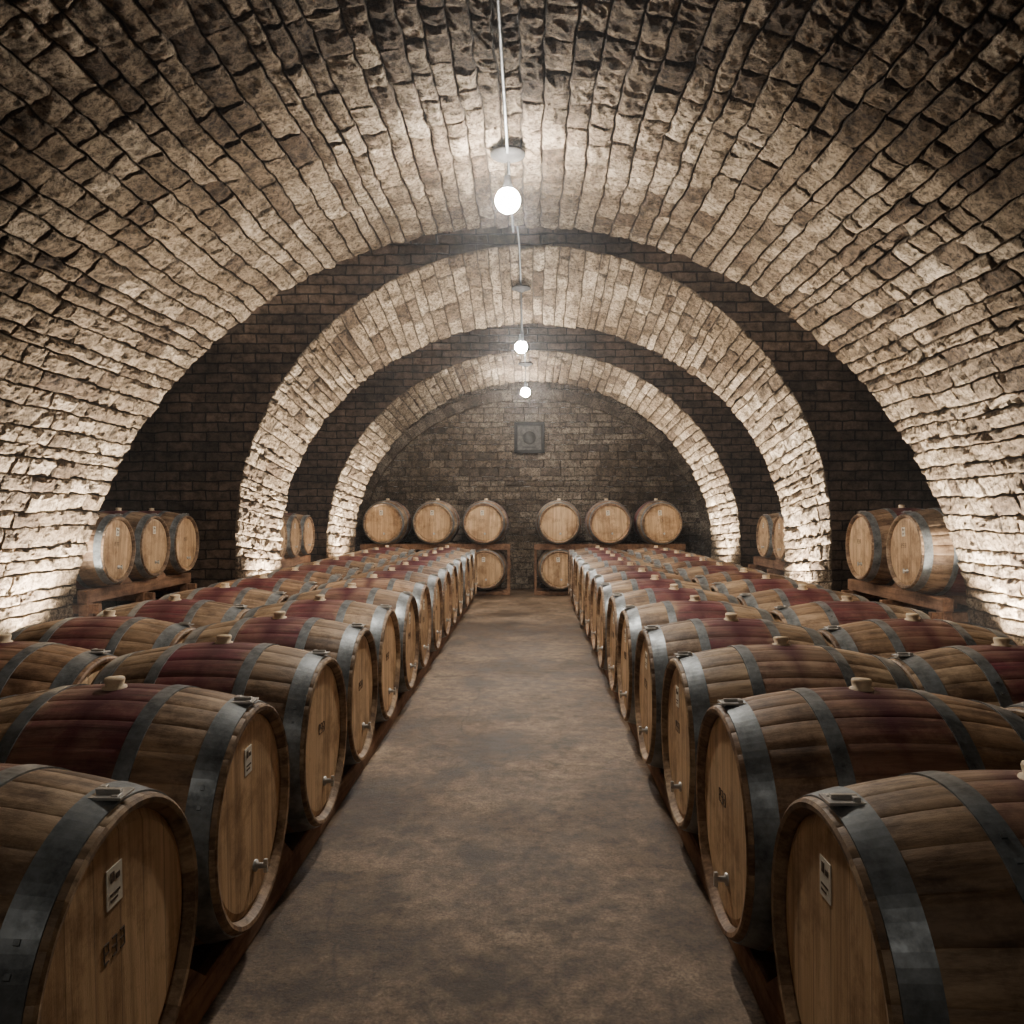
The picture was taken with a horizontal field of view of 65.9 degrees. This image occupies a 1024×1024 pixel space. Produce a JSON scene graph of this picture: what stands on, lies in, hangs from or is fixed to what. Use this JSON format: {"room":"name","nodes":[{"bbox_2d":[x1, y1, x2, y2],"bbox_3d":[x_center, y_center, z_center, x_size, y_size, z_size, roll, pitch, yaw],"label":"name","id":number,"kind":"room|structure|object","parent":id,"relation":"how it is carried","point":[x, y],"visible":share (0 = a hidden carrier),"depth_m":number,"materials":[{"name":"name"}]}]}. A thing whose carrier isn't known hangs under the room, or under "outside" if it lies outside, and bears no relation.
{"room":"wine cellar","nodes":[
{"label":"wine cellar","id":0,"kind":"room"},
{"bbox_2d":[193,589,766,1023],"bbox_3d":[0.110,1.200,4.849,9.200,0.001,14.900,0,0,1],"label":"floor","id":1,"kind":"structure","parent":0,"point":[508,851],"depth_m":2.59,"materials":[{"name":"concrete"}]},
{"bbox_2d":[72,572,196,616],"bbox_3d":[-3.355,0.855,6.733,0.620,0.690,1.790,0,0,1],"label":"stand","id":2,"kind":"object","parent":1,"relation":"on","point":[89,601],"visible":0.3,"depth_m":6.56,"materials":[{"name":"brown wood"}]},
{"bbox_2d":[75,511,135,588],"bbox_3d":[-3.362,0.278,6.108,0.697,0.629,0.605,0,0,0],"label":"wine barrel","id":3,"kind":"object","parent":2,"relation":"on","point":[109,558],"visible":0.36,"depth_m":5.99,"materials":[{"name":"brown wood"}]},
{"bbox_2d":[99,508,170,580],"bbox_3d":[-3.348,0.278,6.718,0.697,0.629,0.605,0,0,2],"label":"wine barrel","id":4,"kind":"object","parent":2,"relation":"on","point":[151,532],"visible":0.43,"depth_m":6.63,"materials":[{"name":"brown wood"}]},
{"bbox_2d":[137,508,198,574],"bbox_3d":[-3.334,0.278,7.328,0.697,0.634,0.610,0,1,1],"label":"wine barrel","id":5,"kind":"object","parent":2,"relation":"on","point":[183,530],"visible":0.36,"depth_m":7.24,"materials":[{"name":"brown wood"}]},
{"bbox_2d":[281,554,310,567],"bbox_3d":[-2.873,0.841,9.428,0.620,0.718,1.680,0,0,1],"label":"stand","id":6,"kind":"object","parent":1,"relation":"on","point":[292,561],"visible":0.08,"depth_m":9.60,"materials":[{"name":"brown wood"}]},
{"bbox_2d":[280,518,286,557],"bbox_3d":[-2.881,0.279,8.828,0.635,0.582,0.560,0,-1,1],"label":"wine barrel","id":7,"kind":"object","parent":6,"relation":"on","point":[284,528],"visible":0.02,"depth_m":8.97,"materials":[{"name":"brown wood"}]},
{"bbox_2d":[283,514,301,557],"bbox_3d":[-2.868,0.279,9.398,0.635,0.573,0.551,0,0,0],"label":"wine barrel","id":8,"kind":"object","parent":6,"relation":"on","point":[294,533],"visible":0.27,"depth_m":9.33,"materials":[{"name":"brown wood"}]},
{"bbox_2d":[284,511,314,555],"bbox_3d":[-2.855,0.279,9.967,0.635,0.573,0.551,0,0,2],"label":"wine barrel","id":9,"kind":"object","parent":6,"relation":"on","point":[307,525],"visible":0.26,"depth_m":9.91,"materials":[{"name":"brown wood"}]},
{"bbox_2d":[175,597,472,1023],"bbox_3d":[-0.961,1.109,5.898,0.645,0.181,9.940,0,0,1],"label":"rack","id":10,"kind":"object","parent":1,"relation":"on","point":[211,965],"visible":0.09,"depth_m":2.29,"materials":[{"name":"brown wood"}]},
{"bbox_2d":[0,763,197,1023],"bbox_3d":[-1.046,0.787,1.414,0.774,0.699,0.672,0,0,2],"label":"wine barrel","id":11,"kind":"object","parent":10,"relation":"on","point":[99,875],"visible":1,"depth_m":1.35,"materials":[{"name":"brown wood"}]},
{"bbox_2d":[0,675,289,945],"bbox_3d":[-1.044,0.786,2.104,0.774,0.699,0.672,0,0,1],"label":"wine barrel","id":12,"kind":"object","parent":10,"relation":"on","point":[223,758],"visible":0.63,"depth_m":1.95,"materials":[{"name":"brown wood"}]},
{"bbox_2d":[91,634,346,833],"bbox_3d":[-1.017,0.786,2.794,0.774,0.699,0.672,0,0,2],"label":"wine barrel","id":13,"kind":"object","parent":10,"relation":"on","point":[307,690],"visible":0.49,"depth_m":2.65,"materials":[{"name":"brown wood"}]},
{"bbox_2d":[182,611,377,765],"bbox_3d":[-1.013,0.786,3.484,0.774,0.699,0.672,0,0,1],"label":"wine barrel","id":14,"kind":"object","parent":10,"relation":"on","point":[353,646],"visible":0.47,"depth_m":3.37,"materials":[{"name":"brown wood"}]},
{"bbox_2d":[241,595,400,722],"bbox_3d":[-1.004,0.786,4.174,0.774,0.714,0.687,0,1,1],"label":"wine barrel","id":15,"kind":"object","parent":10,"relation":"on","point":[382,621],"visible":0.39,"depth_m":4.07,"materials":[{"name":"brown wood"}]},
{"bbox_2d":[286,583,418,692],"bbox_3d":[-0.979,0.786,4.864,0.774,0.702,0.674,0,0,1],"label":"wine barrel","id":16,"kind":"object","parent":10,"relation":"on","point":[404,604],"visible":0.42,"depth_m":4.76,"materials":[{"name":"brown wood"}]},
{"bbox_2d":[316,574,431,669],"bbox_3d":[-0.970,0.787,5.553,0.774,0.699,0.672,0,0,1],"label":"wine barrel","id":17,"kind":"object","parent":10,"relation":"on","point":[421,592],"visible":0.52,"depth_m":5.47,"materials":[{"name":"brown wood"}]},
{"bbox_2d":[342,567,442,651],"bbox_3d":[-0.946,0.787,6.243,0.774,0.699,0.672,0,0,1],"label":"wine barrel","id":18,"kind":"object","parent":10,"relation":"on","point":[433,581],"visible":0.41,"depth_m":6.15,"materials":[{"name":"brown wood"}]},
{"bbox_2d":[361,562,451,637],"bbox_3d":[-0.928,0.787,6.933,0.774,0.699,0.672,0,0,2],"label":"wine barrel","id":19,"kind":"object","parent":10,"relation":"on","point":[444,575],"visible":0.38,"depth_m":6.86,"materials":[{"name":"brown wood"}]},
{"bbox_2d":[376,557,457,625],"bbox_3d":[-0.918,0.787,7.623,0.774,0.699,0.672,0,0,2],"label":"wine barrel","id":20,"kind":"object","parent":10,"relation":"on","point":[451,567],"visible":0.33,"depth_m":7.56,"materials":[{"name":"brown wood"}]},
{"bbox_2d":[388,554,462,615],"bbox_3d":[-0.905,0.786,8.313,0.774,0.706,0.679,0,-1,1],"label":"wine barrel","id":21,"kind":"object","parent":10,"relation":"on","point":[458,563],"visible":0.21,"depth_m":8.24,"materials":[{"name":"brown wood"}]},
{"bbox_2d":[402,550,469,608],"bbox_3d":[-0.873,0.787,9.002,0.774,0.699,0.672,0,0,1],"label":"wine barrel","id":22,"kind":"object","parent":10,"relation":"on","point":[464,559],"visible":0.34,"depth_m":8.91,"materials":[{"name":"brown wood"}]},
{"bbox_2d":[410,548,473,600],"bbox_3d":[-0.863,0.786,9.692,0.774,0.713,0.686,0,-1,2],"label":"wine barrel","id":23,"kind":"object","parent":10,"relation":"on","point":[470,557],"visible":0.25,"depth_m":9.65,"materials":[{"name":"brown wood"}]},
{"bbox_2d":[419,545,476,594],"bbox_3d":[-0.843,0.787,10.382,0.774,0.699,0.672,0,0,1],"label":"wine barrel","id":24,"kind":"object","parent":10,"relation":"on","point":[474,554],"visible":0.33,"depth_m":10.31,"materials":[{"name":"brown wood"}]},
{"bbox_2d":[360,544,510,594],"bbox_3d":[-1.106,0.828,11.608,2.160,0.740,0.510,0,0,1],"label":"rack","id":25,"kind":"object","parent":1,"relation":"on","point":[496,591],"visible":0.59,"depth_m":11.36,"materials":[{"name":"brown wood"}]},
{"bbox_2d":[363,498,411,544],"bbox_3d":[-1.826,0.147,11.612,0.668,0.694,0.766,0,0,3],"label":"wine barrel","id":26,"kind":"object","parent":25,"relation":"on","point":[385,522],"visible":0.96,"depth_m":11.27,"materials":[{"name":"brown wood"}]},
{"bbox_2d":[413,498,459,544],"bbox_3d":[-1.106,0.147,11.603,0.673,0.692,0.778,0,0,6],"label":"wine barrel","id":27,"kind":"object","parent":25,"relation":"on","point":[435,522],"visible":0.98,"depth_m":11.25,"materials":[{"name":"brown wood"}]},
{"bbox_2d":[462,498,508,544],"bbox_3d":[-0.387,0.147,11.579,0.673,0.700,0.766,1,0,3],"label":"wine barrel","id":28,"kind":"object","parent":25,"relation":"on","point":[484,522],"visible":0.98,"depth_m":11.23,"materials":[{"name":"brown wood"}]},
{"bbox_2d":[475,549,506,589],"bbox_3d":[-0.386,0.807,11.579,0.645,0.670,0.735,1,0,0],"label":"wine barrel","id":29,"kind":"object","parent":25,"relation":"on","point":[491,564],"visible":0.56,"depth_m":11.24,"materials":[{"name":"brown wood"}]},
{"bbox_2d":[235,245,831,589],"bbox_3d":[0.192,-0.687,8.024,5.751,3.775,0.860,0,0,1],"label":"stone arch","id":30,"kind":"object","parent":1,"relation":"on","point":[562,280],"visible":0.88,"depth_m":7.96,"materials":[{"name":"stone"}]},
{"bbox_2d":[326,350,740,564],"bbox_3d":[0.273,-0.452,10.646,5.390,3.305,0.810,0,0,1],"label":"stone arch","id":31,"kind":"object","parent":1,"relation":"on","point":[606,378],"visible":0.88,"depth_m":10.59,"materials":[{"name":"stone"}]},
{"bbox_2d":[534,544,685,594],"bbox_3d":[1.403,0.828,11.551,2.160,0.740,0.510,0,0,1],"label":"rack","id":32,"kind":"object","parent":1,"relation":"on","point":[537,591],"visible":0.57,"depth_m":11.31,"materials":[{"name":"brown wood"}]},
{"bbox_2d":[537,549,568,590],"bbox_3d":[0.683,0.807,11.555,0.652,0.677,0.735,-1,0,1],"label":"wine barrel","id":33,"kind":"object","parent":32,"relation":"on","point":[552,565],"visible":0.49,"depth_m":11.22,"materials":[{"name":"brown wood"}]},
{"bbox_2d":[536,498,581,544],"bbox_3d":[0.683,0.147,11.555,0.672,0.698,0.766,1,0,2],"label":"wine barrel","id":34,"kind":"object","parent":32,"relation":"on","point":[558,522],"visible":0.94,"depth_m":11.21,"materials":[{"name":"brown wood"}]},
{"bbox_2d":[585,498,631,544],"bbox_3d":[1.403,0.147,11.538,0.665,0.692,0.766,0,0,2],"label":"wine barrel","id":35,"kind":"object","parent":32,"relation":"on","point":[608,522],"visible":0.96,"depth_m":11.19,"materials":[{"name":"brown wood"}]},
{"bbox_2d":[633,498,682,544],"bbox_3d":[2.123,0.147,11.522,0.665,0.692,0.766,0,0,0],"label":"wine barrel","id":36,"kind":"object","parent":32,"relation":"on","point":[659,522],"visible":1,"depth_m":11.17,"materials":[{"name":"brown wood"}]},
{"bbox_2d":[571,601,785,1023],"bbox_3d":[1.009,1.109,5.854,0.645,0.181,9.940,0,0,1],"label":"rack","id":37,"kind":"object","parent":1,"relation":"on","point":[758,967],"visible":0.02,"depth_m":1.99,"materials":[{"name":"brown wood"}]},
{"bbox_2d":[567,545,626,594],"bbox_3d":[1.111,0.787,10.338,0.774,0.699,0.672,0,0,2],"label":"wine barrel","id":38,"kind":"object","parent":37,"relation":"on","point":[597,547],"visible":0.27,"depth_m":10.26,"materials":[{"name":"brown wood"}]},
{"bbox_2d":[570,548,633,601],"bbox_3d":[1.090,0.786,9.648,0.774,0.698,0.672,0,0,1],"label":"wine barrel","id":39,"kind":"object","parent":37,"relation":"on","point":[601,550],"visible":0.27,"depth_m":9.57,"materials":[{"name":"brown wood"}]},
{"bbox_2d":[573,551,641,607],"bbox_3d":[1.081,0.787,8.958,0.774,0.699,0.672,0,0,2],"label":"wine barrel","id":40,"kind":"object","parent":37,"relation":"on","point":[607,553],"visible":0.2,"depth_m":8.90,"materials":[{"name":"brown wood"}]},
{"bbox_2d":[575,554,649,616],"bbox_3d":[1.048,0.787,8.268,0.774,0.699,0.672,0,0,1],"label":"wine barrel","id":41,"kind":"object","parent":37,"relation":"on","point":[611,557],"visible":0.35,"depth_m":8.20,"materials":[{"name":"brown wood"}]},
{"bbox_2d":[579,557,660,625],"bbox_3d":[1.036,0.787,7.578,0.774,0.699,0.672,0,0,1],"label":"wine barrel","id":42,"kind":"object","parent":37,"relation":"on","point":[584,568],"visible":0.24,"depth_m":7.49,"materials":[{"name":"brown wood"}]},
{"bbox_2d":[585,562,674,637],"bbox_3d":[1.025,0.787,6.888,0.774,0.699,0.672,0,0,1],"label":"wine barrel","id":43,"kind":"object","parent":37,"relation":"on","point":[591,572],"visible":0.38,"depth_m":6.81,"materials":[{"name":"brown wood"}]},
{"bbox_2d":[590,568,691,651],"bbox_3d":[1.008,0.786,6.199,0.774,0.698,0.672,0,0,1],"label":"wine barrel","id":44,"kind":"object","parent":37,"relation":"on","point":[597,580],"visible":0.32,"depth_m":6.12,"materials":[{"name":"brown wood"}]},
{"bbox_2d":[597,575,711,669],"bbox_3d":[0.983,0.787,5.509,0.774,0.699,0.672,0,0,2],"label":"wine barrel","id":45,"kind":"object","parent":37,"relation":"on","point":[605,591],"visible":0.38,"depth_m":5.40,"materials":[{"name":"brown wood"}]},
{"bbox_2d":[606,584,740,691],"bbox_3d":[0.974,0.787,4.819,0.774,0.699,0.672,0,0,1],"label":"wine barrel","id":46,"kind":"object","parent":37,"relation":"on","point":[616,602],"visible":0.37,"depth_m":4.72,"materials":[{"name":"brown wood"}]},
{"bbox_2d":[617,595,775,723],"bbox_3d":[0.949,0.786,4.130,0.774,0.699,0.672,0,0,2],"label":"wine barrel","id":47,"kind":"object","parent":37,"relation":"on","point":[633,619],"visible":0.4,"depth_m":4.01,"materials":[{"name":"brown wood"}]},
{"bbox_2d":[634,612,828,768],"bbox_3d":[0.940,0.787,3.439,0.774,0.699,0.672,0,0,1],"label":"wine barrel","id":48,"kind":"object","parent":37,"relation":"on","point":[656,645],"visible":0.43,"depth_m":3.31,"materials":[{"name":"brown wood"}]},
{"bbox_2d":[661,636,915,834],"bbox_3d":[0.936,0.787,2.749,0.774,0.699,0.672,0,0,1],"label":"wine barrel","id":49,"kind":"object","parent":37,"relation":"on","point":[693,683],"visible":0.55,"depth_m":2.62,"materials":[{"name":"brown wood"}]},
{"bbox_2d":[696,677,1023,952],"bbox_3d":[0.910,0.787,2.060,0.774,0.698,0.672,0,0,1],"label":"wine barrel","id":50,"kind":"object","parent":37,"relation":"on","point":[757,755],"visible":0.59,"depth_m":1.89,"materials":[{"name":"brown wood"}]},
{"bbox_2d":[771,760,1023,1023],"bbox_3d":[0.907,0.786,1.370,0.774,0.710,0.683,0,-1,1],"label":"wine barrel","id":51,"kind":"object","parent":37,"relation":"on","point":[899,899],"visible":1,"depth_m":1.24,"materials":[{"name":"brown wood"}]},
{"bbox_2d":[748,556,784,574],"bbox_3d":[3.315,0.848,9.287,0.620,0.704,1.680,0,0,1],"label":"stand","id":52,"kind":"object","parent":1,"relation":"on","point":[773,566],"visible":0.12,"depth_m":9.48,"materials":[{"name":"brown wood"}]},
{"bbox_2d":[756,512,781,558],"bbox_3d":[3.312,0.278,9.447,0.666,0.601,0.578,0,0,1],"label":"wine barrel","id":53,"kind":"object","parent":52,"relation":"on","point":[765,522],"visible":0.38,"depth_m":9.38,"materials":[{"name":"brown wood"}]},
{"bbox_2d":[772,514,784,560],"bbox_3d":[3.298,0.278,8.827,0.666,0.614,0.591,0,-1,1],"label":"wine barrel","id":54,"kind":"object","parent":52,"relation":"on","point":[778,526],"visible":0.2,"depth_m":8.87,"materials":[{"name":"brown wood"}]},
{"bbox_2d":[841,579,968,621],"bbox_3d":[3.375,0.878,6.565,0.620,0.644,1.720,0,0,1],"label":"stand","id":55,"kind":"object","parent":1,"relation":"on","point":[944,605],"visible":0.37,"depth_m":6.27,"materials":[{"name":"brown wood"}]},
{"bbox_2d":[846,505,923,584],"bbox_3d":[3.374,0.286,6.845,0.774,0.699,0.672,0,0,2],"label":"wine barrel","id":56,"kind":"object","parent":55,"relation":"on","point":[867,531],"visible":0.48,"depth_m":6.72,"materials":[{"name":"brown wood"}]},
{"bbox_2d":[886,508,966,595],"bbox_3d":[3.355,0.287,6.025,0.774,0.699,0.672,0,0,1],"label":"wine barrel","id":57,"kind":"object","parent":55,"relation":"on","point":[921,555],"visible":0.51,"depth_m":5.85,"materials":[{"name":"brown wood"}]},
{"bbox_3d":[-1.741,1.109,5.916,0.645,0.181,9.940,0,0,1],"label":"rack","id":58,"kind":"object","parent":1,"relation":"on","visible":0},
{"bbox_2d":[0,634,117,697],"bbox_3d":[-1.813,0.786,2.812,0.774,0.698,0.672,0,0,1],"label":"wine barrel","id":59,"kind":"object","parent":58,"relation":"on","point":[25,666],"visible":0.34,"depth_m":2.68,"materials":[{"name":"brown wood"}]},
{"bbox_2d":[10,610,195,656],"bbox_3d":[-1.796,0.787,3.502,0.774,0.699,0.672,0,0,2],"label":"wine barrel","id":60,"kind":"object","parent":58,"relation":"on","point":[122,635],"visible":0.3,"depth_m":3.36,"materials":[{"name":"brown wood"}]},
{"bbox_2d":[96,594,249,627],"bbox_3d":[-1.772,0.786,4.191,0.774,0.698,0.672,0,0,1],"label":"wine barrel","id":61,"kind":"object","parent":58,"relation":"on","point":[200,613],"visible":0.25,"depth_m":4.06,"materials":[{"name":"brown wood"}]},
{"bbox_2d":[159,583,289,608],"bbox_3d":[-1.763,0.786,4.881,0.774,0.712,0.686,0,1,2],"label":"wine barrel","id":62,"kind":"object","parent":58,"relation":"on","point":[252,597],"visible":0.23,"depth_m":4.76,"materials":[{"name":"brown wood"}]},
{"bbox_2d":[208,574,317,595],"bbox_3d":[-1.746,0.786,5.571,0.774,0.702,0.675,0,0,2],"label":"wine barrel","id":63,"kind":"object","parent":58,"relation":"on","point":[292,587],"visible":0.19,"depth_m":5.46,"materials":[{"name":"brown wood"}]},
{"bbox_2d":[246,567,342,585],"bbox_3d":[-1.717,0.787,6.261,0.774,0.699,0.672,0,0,2],"label":"wine barrel","id":64,"kind":"object","parent":58,"relation":"on","point":[320,578],"visible":0.21,"depth_m":6.15,"materials":[{"name":"brown wood"}]},
{"bbox_2d":[272,562,360,577],"bbox_3d":[-1.715,0.786,6.951,0.774,0.718,0.692,0,-2,1],"label":"wine barrel","id":65,"kind":"object","parent":58,"relation":"on","point":[329,569],"visible":0.15,"depth_m":6.85,"materials":[{"name":"brown wood"}]},
{"bbox_2d":[299,557,375,571],"bbox_3d":[-1.701,0.787,7.641,0.774,0.699,0.672,0,0,1],"label":"wine barrel","id":66,"kind":"object","parent":58,"relation":"on","point":[362,566],"visible":0.19,"depth_m":7.54,"materials":[{"name":"brown wood"}]},
{"bbox_2d":[317,553,387,565],"bbox_3d":[-1.681,0.786,8.330,0.774,0.703,0.676,0,0,2],"label":"wine barrel","id":67,"kind":"object","parent":58,"relation":"on","point":[364,559],"visible":0.19,"depth_m":8.23,"materials":[{"name":"brown wood"}]},
{"bbox_2d":[335,550,399,561],"bbox_3d":[-1.658,0.786,9.020,0.774,0.699,0.672,0,0,1],"label":"wine barrel","id":68,"kind":"object","parent":58,"relation":"on","point":[365,553],"visible":0.12,"depth_m":8.93,"materials":[{"name":"brown wood"}]},
{"bbox_2d":[347,548,408,557],"bbox_3d":[-1.654,0.786,9.710,0.774,0.711,0.684,0,1,2],"label":"wine barrel","id":69,"kind":"object","parent":58,"relation":"on","point":[376,550],"visible":0.11,"depth_m":9.62,"materials":[{"name":"brown wood"}]},
{"bbox_2d":[360,545,415,554],"bbox_3d":[-1.642,0.787,10.400,0.774,0.699,0.672,0,0,1],"label":"wine barrel","id":70,"kind":"object","parent":58,"relation":"on","point":[386,547],"visible":0.12,"depth_m":10.31,"materials":[{"name":"brown wood"}]},
{"bbox_3d":[1.788,1.109,5.836,0.645,0.181,9.940,0,0,1],"label":"rack","id":71,"kind":"object","parent":1,"relation":"on","visible":0},
{"bbox_2d":[627,545,683,554],"bbox_3d":[1.871,0.786,10.320,0.774,0.708,0.681,0,1,1],"label":"wine barrel","id":72,"kind":"object","parent":71,"relation":"on","point":[633,552],"visible":0.11,"depth_m":10.24,"materials":[{"name":"brown wood"}]},
{"bbox_2d":[634,548,693,557],"bbox_3d":[1.859,0.787,9.630,0.774,0.699,0.672,0,0,1],"label":"wine barrel","id":73,"kind":"object","parent":71,"relation":"on","point":[652,552],"visible":0.12,"depth_m":9.54,"materials":[{"name":"brown wood"}]},
{"bbox_2d":[642,551,709,562],"bbox_3d":[1.855,0.786,8.940,0.774,0.708,0.681,0,1,1],"label":"wine barrel","id":74,"kind":"object","parent":71,"relation":"on","point":[676,554],"visible":0.12,"depth_m":8.85,"materials":[{"name":"brown wood"}]},
{"bbox_2d":[651,554,723,566],"bbox_3d":[1.832,0.786,8.250,0.774,0.715,0.689,0,-1,2],"label":"wine barrel","id":75,"kind":"object","parent":71,"relation":"on","point":[660,562],"visible":0.13,"depth_m":8.16,"materials":[{"name":"brown wood"}]},
{"bbox_2d":[661,558,742,571],"bbox_3d":[1.812,0.786,7.561,0.774,0.703,0.676,0,0,2],"label":"wine barrel","id":76,"kind":"object","parent":71,"relation":"on","point":[702,562],"visible":0.14,"depth_m":7.47,"materials":[{"name":"brown wood"}]},
{"bbox_2d":[675,562,762,579],"bbox_3d":[1.798,0.786,6.871,0.774,0.699,0.672,0,0,2],"label":"wine barrel","id":77,"kind":"object","parent":71,"relation":"on","point":[692,572],"visible":0.14,"depth_m":6.77,"materials":[{"name":"brown wood"}]},
{"bbox_2d":[692,568,792,586],"bbox_3d":[1.796,0.787,6.181,0.774,0.699,0.672,0,0,1],"label":"wine barrel","id":78,"kind":"object","parent":71,"relation":"on","point":[723,577],"visible":0.16,"depth_m":6.08,"materials":[{"name":"brown wood"}]},
{"bbox_2d":[710,575,824,596],"bbox_3d":[1.767,0.787,5.491,0.774,0.699,0.672,0,0,2],"label":"wine barrel","id":79,"kind":"object","parent":71,"relation":"on","point":[734,588],"visible":0.12,"depth_m":5.38,"materials":[{"name":"brown wood"}]},
{"bbox_2d":[736,584,868,611],"bbox_3d":[1.750,0.787,4.801,0.774,0.699,0.672,0,0,2],"label":"wine barrel","id":80,"kind":"object","parent":71,"relation":"on","point":[767,600],"visible":0.25,"depth_m":4.68,"materials":[{"name":"brown wood"}]},
{"bbox_2d":[770,596,931,630],"bbox_3d":[1.742,0.787,4.111,0.774,0.699,0.672,0,0,1],"label":"wine barrel","id":81,"kind":"object","parent":71,"relation":"on","point":[817,615],"visible":0.2,"depth_m":3.98,"materials":[{"name":"brown wood"}]},
{"bbox_2d":[817,613,1016,657],"bbox_3d":[1.718,0.786,3.422,0.774,0.698,0.672,0,0,1],"label":"wine barrel","id":82,"kind":"object","parent":71,"relation":"on","point":[884,638],"visible":0.24,"depth_m":3.28,"materials":[{"name":"brown wood"}]},
{"bbox_2d":[887,637,1023,706],"bbox_3d":[1.700,0.787,2.732,0.774,0.699,0.672,0,0,2],"label":"wine barrel","id":83,"kind":"object","parent":71,"relation":"on","point":[993,674],"visible":0.34,"depth_m":2.59,"materials":[{"name":"brown wood"}]},
{"bbox_2d":[1003,702,1023,718],"bbox_3d":[1.703,0.787,2.042,0.774,0.699,0.672,0,0,1],"label":"wine barrel","id":84,"kind":"object","parent":71,"relation":"on","point":[1018,708],"visible":0.04,"depth_m":2.10,"materials":[{"name":"brown wood"}]},
{"bbox_2d":[0,0,1023,645],"bbox_3d":[-0.075,-0.438,1.540,6.550,3.275,8.297,0,0,1],"label":"vault","id":85,"kind":"object","parent":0,"point":[770,114],"visible":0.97,"depth_m":3.95,"materials":[{"name":"stone"}]},
{"bbox_2d":[496,0,525,362],"bbox_3d":[-0.020,-2.240,3.988,0.052,0.595,13.133,0,0,2],"label":"conduit","id":86,"kind":"object","parent":85,"relation":"attached to","point":[497,1],"visible":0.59,"depth_m":3.81,"materials":[{"name":"metal"}]},
{"bbox_2d":[490,145,524,213],"bbox_3d":[-0.024,-1.853,4.452,0.200,0.337,0.200,0,0,1],"label":"pendant lamp","id":87,"kind":"object","parent":86,"relation":"hanging from","point":[507,200],"visible":0.94,"depth_m":4.41,"materials":[{"name":"glass"}]},
{"bbox_2d":[511,285,530,352],"bbox_3d":[0.092,-1.940,8.000,0.200,0.664,0.200,0,0,1],"label":"pendant lamp","id":88,"kind":"object","parent":86,"relation":"hanging from","point":[521,346],"visible":1,"depth_m":7.96,"materials":[{"name":"glass"}]},
{"bbox_2d":[518,362,532,396],"bbox_3d":[0.180,-1.760,10.549,0.200,0.444,0.200,0,0,1],"label":"pendant lamp","id":89,"kind":"object","parent":86,"relation":"hanging from","point":[525,391],"visible":1,"depth_m":10.51,"materials":[{"name":"glass"}]},
{"bbox_2d":[331,366,710,553],"bbox_3d":[0.142,-1.000,11.050,8.800,4.400,0.001,0,0,1],"label":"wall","id":90,"kind":"structure","parent":0,"point":[462,366],"depth_m":11.02,"materials":[{"name":"stone"}]},
{"bbox_2d":[73,224,971,624],"bbox_3d":[0.063,-1.000,7.601,8.800,4.400,0.001,0,0,1],"label":"wall","id":91,"kind":"structure","parent":0,"point":[189,456],"depth_m":7.64,"materials":[{"name":"brick"}]},
{"bbox_2d":[26,77,1018,628],"bbox_3d":[0.019,-1.000,5.681,8.800,4.400,0.001,0,0,1],"label":"wall","id":92,"kind":"structure","parent":0,"point":[497,77],"depth_m":5.65,"materials":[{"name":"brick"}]},
{"bbox_2d":[236,245,815,563],"bbox_3d":[0.083,-1.000,8.450,8.800,4.400,0.001,0,0,1],"label":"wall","id":93,"kind":"structure","parent":0,"point":[521,246],"depth_m":8.45,"materials":[{"name":"stone"}]},
{"bbox_2d":[356,380,710,588],"bbox_3d":[0.280,-1.100,12.285,9.201,4.600,0.033,0,0,1],"label":"wall","id":94,"kind":"structure","parent":0,"point":[453,450],"depth_m":12.29,"materials":[{"name":"brick"}]},
{"bbox_2d":[514,422,544,452],"bbox_3d":[0.269,-1.150,12.222,0.470,0.480,0.050,0,0,1],"label":"framed plaque","id":95,"kind":"object","parent":94,"relation":"attached to","point":[529,437],"visible":1,"depth_m":12.21,"materials":[{"name":"grey"}]},
{"bbox_2d":[354,388,711,557],"bbox_3d":[0.309,-0.358,12.246,5.560,3.104,0.100,0,0,1],"label":"trim","id":96,"kind":"structure","parent":94,"relation":"attached to","point":[672,451],"depth_m":12.20,"materials":[{"name":"stone"}]},
{"bbox_2d":[283,323,783,575],"bbox_3d":[0.124,-1.000,10.250,8.800,4.400,0.001,0,0,1],"label":"wall","id":97,"kind":"structure","parent":0,"point":[312,484],"depth_m":10.25,"materials":[{"name":"brick"}]}
]}

